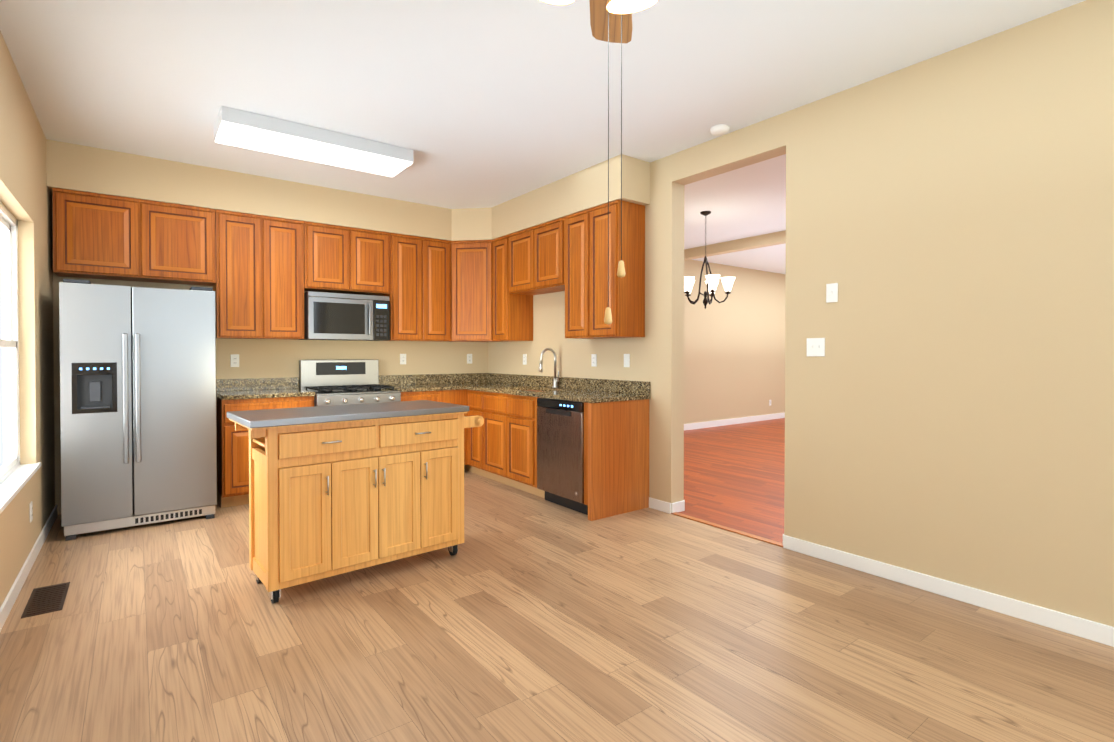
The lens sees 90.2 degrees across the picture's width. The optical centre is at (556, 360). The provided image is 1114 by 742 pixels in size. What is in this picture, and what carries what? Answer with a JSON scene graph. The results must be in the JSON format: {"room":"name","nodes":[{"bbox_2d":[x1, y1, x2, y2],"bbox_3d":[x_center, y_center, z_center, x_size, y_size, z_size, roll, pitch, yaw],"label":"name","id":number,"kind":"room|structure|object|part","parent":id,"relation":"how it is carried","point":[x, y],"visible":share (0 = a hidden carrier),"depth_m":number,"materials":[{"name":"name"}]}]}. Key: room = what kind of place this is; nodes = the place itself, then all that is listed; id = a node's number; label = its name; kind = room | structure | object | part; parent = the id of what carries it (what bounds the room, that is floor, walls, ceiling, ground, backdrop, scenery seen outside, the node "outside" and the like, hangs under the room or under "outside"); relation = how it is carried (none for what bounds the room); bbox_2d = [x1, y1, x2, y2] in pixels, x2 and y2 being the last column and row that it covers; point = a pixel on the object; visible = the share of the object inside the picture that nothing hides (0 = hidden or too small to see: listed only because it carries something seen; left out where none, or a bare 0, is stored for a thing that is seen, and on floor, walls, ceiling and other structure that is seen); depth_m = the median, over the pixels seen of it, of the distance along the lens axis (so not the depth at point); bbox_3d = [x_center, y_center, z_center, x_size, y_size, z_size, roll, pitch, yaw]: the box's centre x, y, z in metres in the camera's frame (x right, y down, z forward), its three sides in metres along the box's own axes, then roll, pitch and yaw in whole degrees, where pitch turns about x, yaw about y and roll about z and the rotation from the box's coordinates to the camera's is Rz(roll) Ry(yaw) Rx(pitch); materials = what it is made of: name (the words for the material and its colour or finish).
{"room":"kitchen","nodes":[
{"label":"kitchen","id":0,"kind":"room"},
{"bbox_2d":[0,31,54,606],"bbox_3d":[-1.388,-0.161,0.847,0.150,2.855,8.703,0,1,-37],"label":"wall","id":1,"kind":"structure","parent":0,"point":[25,197],"depth_m":3.53,"materials":[{"name":"paint"}]},
{"bbox_2d":[0,201,19,483],"bbox_3d":[-3.064,-0.091,2.876,0.225,2.170,2.040,0,1,-37],"label":"window unit","id":2,"kind":"structure","parent":1,"relation":"in","point":[8,225],"depth_m":3.45,"materials":[{"name":"white"}]},
{"bbox_2d":[0,462,40,513],"bbox_3d":[-2.918,0.685,2.958,0.094,0.028,1.580,0,1,-37],"label":"window sill","id":3,"kind":"structure","parent":1,"relation":"attached to","point":[15,481],"depth_m":3.05,"materials":[{"name":"white paint"}]},
{"bbox_2d":[0,505,57,631],"bbox_3d":[-1.322,1.224,0.912,0.013,0.085,8.703,0,1,-37],"label":"baseboard","id":4,"kind":"structure","parent":1,"relation":"attached to","point":[12,595],"depth_m":3.12,"materials":[{"name":"white"}]},
{"bbox_2d":[29,501,32,522],"bbox_3d":[-3.180,0.918,3.360,0.008,0.115,0.070,0,1,-37],"label":"electrical outlet","id":5,"kind":"object","parent":1,"relation":"attached to","point":[31,510],"visible":0.98,"depth_m":3.35,"materials":[{"name":"white plastic"}]},
{"bbox_2d":[52,196,487,514],"bbox_3d":[-2.439,-0.215,5.602,4.212,2.855,0.150,0,1,-37],"label":"wall","id":6,"kind":"structure","parent":0,"point":[269,358],"depth_m":5.42,"materials":[{"name":"paint"}]},
{"bbox_2d":[52,187,143,281],"bbox_3d":[-3.624,-0.972,4.396,0.517,0.624,0.319,0,1,-37],"label":"upper cabinet","id":7,"kind":"object","parent":6,"relation":"attached to","point":[96,236],"depth_m":4.27,"materials":[{"name":"brown wood"}]},
{"bbox_2d":[144,200,219,285],"bbox_3d":[-3.212,-0.975,4.708,0.517,0.624,0.319,0,1,-37],"label":"upper cabinet","id":8,"kind":"object","parent":6,"relation":"attached to","point":[182,244],"depth_m":4.59,"materials":[{"name":"brown wood"}]},
{"bbox_2d":[230,354,238,366],"bbox_3d":[-2.962,0.006,5.108,0.070,0.115,0.008,0,1,-37],"label":"electrical outlet","id":9,"kind":"object","parent":6,"relation":"attached to","point":[234,358],"visible":1,"depth_m":5.11,"materials":[{"name":"white plastic"}]},
{"bbox_2d":[212,209,263,338],"bbox_3d":[-2.861,-0.743,4.976,0.350,1.094,0.319,0,1,-37],"label":"upper cabinet","id":10,"kind":"object","parent":6,"relation":"attached to","point":[260,274],"depth_m":4.85,"materials":[{"name":"brown wood"}]},
{"bbox_2d":[264,216,307,339],"bbox_3d":[-2.582,-0.746,5.187,0.350,1.094,0.319,0,1,-37],"label":"upper cabinet","id":11,"kind":"object","parent":6,"relation":"attached to","point":[283,238],"depth_m":5.06,"materials":[{"name":"brown wood"}]},
{"bbox_2d":[304,221,351,293],"bbox_3d":[-2.277,-0.985,5.415,0.408,0.620,0.319,0,1,-37],"label":"upper cabinet","id":12,"kind":"object","parent":6,"relation":"attached to","point":[327,248],"depth_m":5.29,"materials":[{"name":"brown wood"}]},
{"bbox_2d":[299,291,389,340],"bbox_3d":[-2.091,-0.419,5.488,0.766,0.440,0.440,0,1,-37],"label":"microwave","id":13,"kind":"object","parent":12,"relation":"attached to","point":[342,316],"visible":1,"depth_m":5.32,"materials":[{"name":"grey metal"}]},
{"bbox_2d":[216,373,487,391],"bbox_3d":[-1.969,0.218,5.850,2.816,0.108,0.022,0,1,-37],"label":"backsplash","id":14,"kind":"structure","parent":6,"relation":"attached to","point":[464,378],"depth_m":5.93,"materials":[{"name":"brown stone"}]},
{"bbox_2d":[348,228,391,295],"bbox_3d":[-1.952,-0.988,5.661,0.407,0.620,0.319,0,1,-37],"label":"upper cabinet","id":15,"kind":"object","parent":6,"relation":"attached to","point":[371,249],"depth_m":5.55,"materials":[{"name":"brown wood"}]},
{"bbox_2d":[380,233,423,340],"bbox_3d":[-1.650,-0.754,5.892,0.337,1.094,0.319,0,1,-37],"label":"upper cabinet","id":16,"kind":"object","parent":6,"relation":"attached to","point":[407,297],"depth_m":5.77,"materials":[{"name":"brown wood"}]},
{"bbox_2d":[400,354,405,363],"bbox_3d":[-1.682,-0.011,6.077,0.070,0.115,0.008,0,1,-37],"label":"electrical outlet","id":17,"kind":"object","parent":6,"relation":"attached to","point":[402,358],"visible":1,"depth_m":6.07,"materials":[{"name":"white plastic"}]},
{"bbox_2d":[424,237,451,341],"bbox_3d":[-1.381,-0.756,6.096,0.338,1.094,0.319,0,1,-37],"label":"upper cabinet","id":18,"kind":"object","parent":6,"relation":"attached to","point":[437,252],"depth_m":5.97,"materials":[{"name":"brown wood"}]},
{"bbox_2d":[467,354,471,363],"bbox_3d":[-1.032,-0.017,6.569,0.070,0.115,0.008,0,1,-37],"label":"electrical outlet","id":19,"kind":"object","parent":6,"relation":"attached to","point":[469,358],"visible":1,"depth_m":6.56,"materials":[{"name":"white plastic"}]},
{"bbox_2d":[452,240,491,341],"bbox_3d":[-0.927,-0.762,6.047,0.327,1.082,0.327,0,1,-37],"label":"upper cabinet","id":20,"kind":"object","parent":6,"relation":"attached to","point":[471,259],"depth_m":6.04,"materials":[{"name":"brown wood"}]},
{"bbox_3d":[-0.927,-0.762,6.045,0.472,1.083,0.020,0,1,8],"label":"corner door","id":21,"kind":"part","parent":20,"relation":"part of","materials":[{"name":"brown wood"}]},
{"bbox_2d":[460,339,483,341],"bbox_3d":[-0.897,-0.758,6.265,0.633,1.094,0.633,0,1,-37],"label":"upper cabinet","id":22,"kind":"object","parent":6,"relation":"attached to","point":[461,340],"depth_m":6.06,"materials":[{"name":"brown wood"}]},
{"bbox_2d":[0,0,1085,273],"bbox_3d":[3.790,-1.685,4.884,13.300,0.100,9.220,0,1,-37],"label":"ceiling","id":23,"kind":"structure","parent":0,"point":[482,102],"depth_m":3.16,"materials":[{"name":"paint"}]},
{"bbox_2d":[214,106,412,176],"bbox_3d":[-1.752,-1.573,4.087,1.280,0.103,0.435,0,1,-37],"label":"ceiling light fixture","id":24,"kind":"object","parent":23,"relation":"attached to","point":[247,130],"visible":1,"depth_m":3.95,"materials":[{"name":"white plastic"}]},
{"bbox_2d":[46,139,649,240],"bbox_3d":[-1.592,-1.458,4.468,3.912,0.343,2.658,0,1,-37],"label":"soffit","id":25,"kind":"structure","parent":23,"relation":"attached to","point":[70,166],"depth_m":4.86,"materials":[{"name":"paint"}]},
{"bbox_2d":[539,0,657,323],"bbox_3d":[0.127,-0.841,1.387,1.298,1.506,1.255,0,1,5],"label":"ceiling fan","id":26,"kind":"object","parent":23,"relation":"hanging from","point":[611,21],"visible":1,"depth_m":1.54,"materials":[{"name":"brown wood"}]},
{"bbox_2d":[684,211,735,308],"bbox_3d":[1.643,-1.110,6.214,0.616,1.080,0.599,0,1,-37],"label":"chandelier","id":27,"kind":"object","parent":23,"relation":"hanging from","point":[712,281],"visible":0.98,"depth_m":6.11,"materials":[{"name":"white glass"}]},
{"bbox_2d":[710,124,729,135],"bbox_3d":[1.140,-1.603,3.889,0.132,0.040,0.132,0,1,-37],"label":"smoke detector","id":28,"kind":"object","parent":23,"relation":"attached to","point":[720,130],"visible":1,"depth_m":3.85,"materials":[{"name":"white plastic"}]},
{"bbox_2d":[684,230,785,260],"bbox_3d":[4.368,-1.572,5.323,0.150,0.135,8.920,0,1,-37],"label":"header beam","id":29,"kind":"structure","parent":23,"relation":"attached to","point":[764,240],"depth_m":7.69,"materials":[{"name":"paint"}]},
{"bbox_2d":[0,418,1113,741],"bbox_3d":[3.730,1.271,4.873,13.150,0.100,9.220,0,1,-37],"label":"floor","id":30,"kind":"structure","parent":0,"point":[522,616],"depth_m":2.45,"materials":[{"name":"wood"}]},
{"bbox_2d":[21,582,69,617],"bbox_3d":[-2.652,1.240,2.889,0.150,0.006,0.420,0,1,-37],"label":"floor vent","id":31,"kind":"object","parent":30,"relation":"in","point":[46,599],"visible":1,"depth_m":2.87,"materials":[{"name":"brown metal"}]},
{"bbox_2d":[59,279,216,540],"bbox_3d":[-3.230,0.333,4.336,0.904,1.787,0.897,0,1,-37],"label":"fridge","id":32,"kind":"object","parent":30,"relation":"on","point":[138,418],"visible":1,"depth_m":4.00,"materials":[{"name":"grey metal"}]},
{"bbox_2d":[216,396,313,507],"bbox_3d":[-2.628,0.769,4.983,0.712,0.900,0.620,0,1,-37],"label":"base cabinet","id":33,"kind":"object","parent":30,"relation":"on","point":[232,445],"depth_m":4.61,"materials":[{"name":"brown wood"}]},
{"bbox_2d":[216,388,314,399],"bbox_3d":[-2.623,0.300,4.971,0.712,0.036,0.635,0,1,-37],"label":"countertop","id":34,"kind":"structure","parent":33,"relation":"on","point":[253,393],"depth_m":4.78,"materials":[{"name":"brown stone"}]},
{"bbox_2d":[299,360,400,406],"bbox_3d":[-2.000,0.607,5.380,0.764,1.215,0.737,0,1,-37],"label":"range","id":35,"kind":"object","parent":30,"relation":"on","point":[336,382],"visible":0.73,"depth_m":5.44,"materials":[{"name":"grey metal"}]},
{"bbox_2d":[227,400,483,602],"bbox_3d":[-1.144,0.763,3.345,1.370,0.951,0.590,-1,1,-40],"label":"island cart","id":36,"kind":"object","parent":30,"relation":"on","point":[334,490],"visible":1,"depth_m":3.05,"materials":[{"name":"brown wood"}]},
{"bbox_2d":[385,388,443,402],"bbox_3d":[-1.552,0.760,5.797,0.445,0.900,0.620,0,1,-37],"label":"base cabinet","id":37,"kind":"object","parent":30,"relation":"on","point":[405,396],"depth_m":5.57,"materials":[{"name":"brown wood"}]},
{"bbox_2d":[444,388,463,404],"bbox_3d":[-1.251,0.757,6.025,0.311,0.900,0.620,0,1,-37],"label":"base cabinet","id":38,"kind":"object","parent":30,"relation":"on","point":[449,397],"depth_m":5.80,"materials":[{"name":"brown wood"}]},
{"bbox_2d":[468,392,479,474],"bbox_3d":[-0.593,0.759,5.893,0.620,0.900,0.297,0,1,-37],"label":"base cabinet","id":39,"kind":"object","parent":30,"relation":"on","point":[473,397],"depth_m":5.74,"materials":[{"name":"brown wood"}]},
{"bbox_2d":[379,384,463,391],"bbox_3d":[-1.438,0.290,5.869,0.722,0.036,0.635,0,1,-37],"label":"countertop","id":40,"kind":"structure","parent":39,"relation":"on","point":[400,387],"depth_m":5.75,"materials":[{"name":"brown stone"}]},
{"bbox_2d":[480,388,547,483],"bbox_3d":[-0.368,0.762,5.596,0.620,0.900,0.448,0,1,-37],"label":"base cabinet","id":41,"kind":"object","parent":30,"relation":"on","point":[500,444],"depth_m":5.46,"materials":[{"name":"brown wood"}]},
{"bbox_2d":[504,396,591,497],"bbox_3d":[-0.081,0.766,5.217,0.620,0.900,0.502,0,1,-37],"label":"base cabinet","id":42,"kind":"object","parent":30,"relation":"on","point":[520,412],"depth_m":5.00,"materials":[{"name":"brown wood"}]},
{"bbox_2d":[464,380,649,403],"bbox_3d":[-0.284,0.294,5.468,0.634,0.036,2.666,0,1,-37],"label":"countertop","id":43,"kind":"structure","parent":42,"relation":"on","point":[585,395],"depth_m":4.87,"materials":[{"name":"brown stone"}]},
{"bbox_2d":[539,348,558,387],"bbox_3d":[-0.070,0.078,5.453,0.226,0.398,0.106,-1,1,-37],"label":"faucet","id":44,"kind":"object","parent":43,"relation":"on","point":[556,379],"depth_m":5.49,"materials":[{"name":"silver metal"}]},
{"bbox_2d":[537,398,587,514],"bbox_3d":[0.247,0.774,4.761,0.604,0.896,0.615,0,1,-37],"label":"dishwasher","id":45,"kind":"object","parent":30,"relation":"on","point":[560,452],"visible":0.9,"depth_m":4.55,"materials":[{"name":"grey metal"}]},
{"bbox_2d":[684,260,785,423],"bbox_3d":[2.732,-0.264,9.788,9.088,2.855,0.150,0,1,-37],"label":"wall","id":46,"kind":"structure","parent":0,"point":[734,354],"depth_m":10.07,"materials":[{"name":"paint"}]},
{"bbox_2d":[684,412,784,430],"bbox_3d":[2.722,1.113,9.693,8.938,0.105,0.013,0,1,-37],"label":"baseboard","id":47,"kind":"structure","parent":46,"relation":"attached to","point":[700,425],"depth_m":10.00,"materials":[{"name":"white"}]},
{"bbox_2d":[488,0,1113,626],"bbox_3d":[1.851,-0.189,3.298,0.150,2.855,8.703,0,1,-37],"label":"wall","id":48,"kind":"structure","parent":0,"point":[950,392],"depth_m":2.92,"materials":[{"name":"paint"}]},
{"bbox_2d":[492,235,532,341],"bbox_3d":[-0.481,-0.755,5.975,0.319,1.094,0.326,0,1,-37],"label":"upper cabinet","id":49,"kind":"object","parent":48,"relation":"attached to","point":[512,315],"depth_m":5.86,"materials":[{"name":"brown wood"}]},
{"bbox_2d":[523,354,526,364],"bbox_3d":[-0.354,-0.008,6.081,0.008,0.115,0.070,0,1,-37],"label":"electrical outlet","id":50,"kind":"object","parent":48,"relation":"attached to","point":[524,359],"visible":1,"depth_m":6.07,"materials":[{"name":"white plastic"}]},
{"bbox_2d":[508,227,555,294],"bbox_3d":[-0.240,-0.994,5.655,0.319,0.609,0.467,0,1,-37],"label":"upper cabinet","id":51,"kind":"object","parent":48,"relation":"attached to","point":[520,242],"depth_m":5.57,"materials":[{"name":"brown wood"}]},
{"bbox_2d":[532,218,559,291],"bbox_3d":[0.042,-0.989,5.282,0.319,0.609,0.467,0,1,-37],"label":"upper cabinet","id":52,"kind":"object","parent":48,"relation":"attached to","point":[545,236],"depth_m":5.22,"materials":[{"name":"brown wood"}]},
{"bbox_2d":[488,373,649,395],"bbox_3d":[-0.040,0.220,5.652,0.022,0.108,2.666,0,1,-37],"label":"backsplash","id":53,"kind":"structure","parent":48,"relation":"attached to","point":[643,387],"depth_m":5.35,"materials":[{"name":"brown stone"}]},
{"bbox_2d":[560,209,587,338],"bbox_3d":[0.290,-0.743,4.957,0.319,1.094,0.350,0,1,-37],"label":"upper cabinet","id":54,"kind":"object","parent":48,"relation":"attached to","point":[573,227],"depth_m":4.87,"materials":[{"name":"brown wood"}]},
{"bbox_2d":[591,354,596,366],"bbox_3d":[0.343,0.002,5.160,0.008,0.115,0.070,0,1,-37],"label":"electrical outlet","id":55,"kind":"object","parent":48,"relation":"attached to","point":[593,360],"visible":1,"depth_m":5.15,"materials":[{"name":"white plastic"}]},
{"bbox_2d":[588,200,644,338],"bbox_3d":[0.501,-0.740,4.678,0.319,1.094,0.349,0,1,-37],"label":"upper cabinet","id":56,"kind":"object","parent":48,"relation":"attached to","point":[627,293],"depth_m":4.56,"materials":[{"name":"brown wood"}]},
{"bbox_2d":[624,354,629,366],"bbox_3d":[0.600,0.003,4.813,0.017,0.115,0.070,0,1,-37],"label":"electrical outlet","id":57,"kind":"object","parent":48,"relation":"attached to","point":[626,360],"visible":1,"depth_m":4.81,"materials":[{"name":"white plastic"}]},
{"bbox_2d":[671,512,782,546],"bbox_3d":[1.222,1.225,4.059,0.055,0.009,0.966,0,1,-37],"label":"trim","id":58,"kind":"structure","parent":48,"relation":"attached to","point":[780,544],"depth_m":4.01,"materials":[{"name":"brown wood"}]},
{"bbox_2d":[807,338,824,355],"bbox_3d":[1.614,-0.080,3.473,0.017,0.115,0.116,0,1,-37],"label":"double light switch","id":59,"kind":"object","parent":48,"relation":"attached to","point":[815,346],"visible":1,"depth_m":3.47,"materials":[{"name":"white plastic"}]},
{"bbox_2d":[826,283,837,302],"bbox_3d":[1.675,-0.410,3.388,0.017,0.115,0.070,0,1,-37],"label":"light switch","id":60,"kind":"object","parent":48,"relation":"attached to","point":[832,292],"visible":1,"depth_m":3.39,"materials":[{"name":"white plastic"}]},
{"bbox_2d":[783,534,1113,646],"bbox_3d":[2.949,1.214,1.731,0.016,0.085,4.853,0,1,-37],"label":"baseboard","id":61,"kind":"structure","parent":48,"relation":"attached to","point":[1074,625],"depth_m":2.85,"materials":[{"name":"white"}]}
]}

